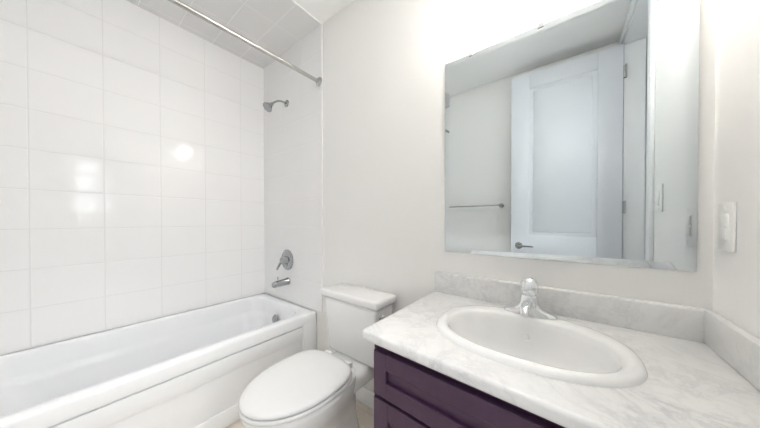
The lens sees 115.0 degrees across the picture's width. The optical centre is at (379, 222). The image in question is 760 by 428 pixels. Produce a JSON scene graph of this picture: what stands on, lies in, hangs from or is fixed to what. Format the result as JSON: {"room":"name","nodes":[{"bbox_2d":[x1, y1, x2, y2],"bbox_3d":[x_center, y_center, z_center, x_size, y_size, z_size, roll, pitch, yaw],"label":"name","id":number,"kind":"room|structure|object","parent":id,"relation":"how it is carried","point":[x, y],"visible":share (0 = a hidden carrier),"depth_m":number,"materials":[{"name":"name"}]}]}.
{"room":"bathroom","nodes":[
{"label":"bathroom","id":0,"kind":"room"},
{"bbox_2d":[0,292,264,355],"bbox_3d":[-1.600,-0.149,1.613,0.100,2.510,1.630,0,1,38],"label":"wall","id":1,"kind":"structure","parent":0,"point":[118,327],"depth_m":1.49,"materials":[{"name":"white tile"}]},
{"bbox_2d":[0,0,264,354],"bbox_3d":[-1.527,-0.380,1.617,0.008,2.048,1.530,0,1,38],"label":"wall tile","id":2,"kind":"structure","parent":1,"relation":"attached to","point":[131,163],"depth_m":1.50,"materials":[{"name":"white tile"}]},
{"bbox_2d":[226,399,373,427],"bbox_3d":[-0.529,1.163,0.861,2.730,0.100,1.730,0,1,38],"label":"floor","id":3,"kind":"structure","parent":0,"point":[365,415],"depth_m":1.37,"materials":[{"name":"tile"}]},
{"bbox_2d":[0,293,316,427],"bbox_3d":[-1.228,0.877,1.398,0.760,0.459,1.526,0,1,38],"label":"tub","id":4,"kind":"object","parent":3,"relation":"on","point":[203,367],"visible":0.9,"depth_m":1.30,"materials":[{"name":"white ceramic"}]},
{"bbox_2d":[238,283,395,427],"bbox_3d":[-0.291,0.749,1.164,0.429,0.721,0.708,0,1,38],"label":"toilet","id":5,"kind":"object","parent":3,"relation":"on","point":[312,389],"visible":1,"depth_m":1.12,"materials":[{"name":"white ceramic"}]},
{"bbox_2d":[363,272,759,427],"bbox_3d":[0.428,0.653,0.711,0.833,0.921,0.583,0,1,38],"label":"bathroom vanity","id":6,"kind":"object","parent":3,"relation":"on","point":[457,351],"visible":1,"depth_m":0.63,"materials":[{"name":"white stone"}]},
{"bbox_2d":[504,277,556,319],"bbox_3d":[0.491,0.255,0.808,0.160,0.126,0.158,0,1,38],"label":"faucet","id":7,"kind":"object","parent":6,"relation":"on","point":[528,307],"depth_m":0.82,"materials":[{"name":"silver metal"}]},
{"bbox_2d":[436,305,647,387],"bbox_3d":[0.422,0.401,0.719,0.500,0.166,0.384,0,1,38],"label":"sink","id":8,"kind":"object","parent":6,"relation":"in","point":[545,347],"depth_m":0.72,"materials":[{"name":"white ceramic"}]},
{"bbox_2d":[294,0,352,23],"bbox_3d":[-0.529,-1.447,0.836,2.730,0.100,1.730,0,1,38],"label":"ceiling","id":9,"kind":"structure","parent":0,"point":[322,11],"depth_m":1.57,"materials":[{"name":"white paint"}]},
{"bbox_2d":[126,0,322,68],"bbox_3d":[-1.199,-1.398,1.354,0.822,0.008,1.530,0,1,38],"label":"ceiling","id":10,"kind":"structure","parent":9,"relation":"attached to","point":[278,28],"depth_m":1.69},
{"bbox_2d":[266,0,715,391],"bbox_3d":[-0.031,-0.148,1.493,2.730,2.510,0.100,0,1,38],"label":"wall","id":11,"kind":"structure","parent":0,"point":[385,62],"depth_m":1.27,"materials":[{"name":"white paint"}]},
{"bbox_2d":[264,24,322,312],"bbox_3d":[-0.733,-0.380,1.966,0.822,2.040,0.008,0,1,38],"label":"wall tile","id":12,"kind":"structure","parent":11,"relation":"attached to","point":[293,177],"depth_m":1.90,"materials":[{"name":"white tile"}]},
{"bbox_2d":[168,0,321,86],"bbox_3d":[-0.894,-0.997,1.122,0.062,0.062,1.512,0,1,38],"label":"curtain rod","id":13,"kind":"object","parent":12,"relation":"attached to","point":[202,16],"visible":1,"depth_m":1.30,"materials":[{"name":"silver metal"}]},
{"bbox_2d":[263,100,288,111],"bbox_3d":[-0.818,-0.928,1.898,0.077,0.148,0.194,0,1,38],"label":"shower head","id":14,"kind":"object","parent":12,"relation":"attached to","point":[267,106],"visible":1,"depth_m":1.86},
{"bbox_2d":[272,277,289,287],"bbox_3d":[-0.791,0.468,1.930,0.062,0.081,0.135,0,1,38],"label":"tub spout","id":15,"kind":"object","parent":12,"relation":"attached to","point":[281,282],"visible":1,"depth_m":1.91,"materials":[{"name":"silver metal"}]},
{"bbox_2d":[276,249,292,269],"bbox_3d":[-0.779,0.303,1.960,0.170,0.170,0.066,0,1,38],"label":"shower valve","id":16,"kind":"object","parent":12,"relation":"attached to","point":[286,260],"visible":1,"depth_m":1.95,"materials":[{"name":"silver metal"}]},
{"bbox_2d":[356,386,374,409],"bbox_3d":[-0.085,1.057,1.475,0.949,0.100,0.012,0,1,38],"label":"baseboard","id":17,"kind":"structure","parent":11,"relation":"attached to","point":[365,395],"depth_m":1.47,"materials":[{"name":"white paint"}]},
{"bbox_2d":[445,0,699,271],"bbox_3d":[0.612,-0.310,0.925,0.760,0.899,0.008,0,1,38],"label":"mirror","id":18,"kind":"object","parent":11,"relation":"attached to","point":[571,137],"visible":1,"depth_m":0.85,"materials":[{"name":"white mirror"}]},
{"bbox_2d":[712,0,759,338],"bbox_3d":[0.774,-0.138,0.385,0.100,2.510,0.670,0,1,38],"label":"wall","id":19,"kind":"structure","parent":0,"point":[736,287],"depth_m":0.58,"materials":[{"name":"white paint"}]},
{"bbox_2d":[718,202,736,252],"bbox_3d":[0.885,0.010,0.620,0.010,0.124,0.076,0,1,38],"label":"switch plate","id":20,"kind":"object","parent":19,"relation":"attached to","point":[726,226],"visible":1,"depth_m":0.61,"materials":[{"name":"white plastic"}]}
]}

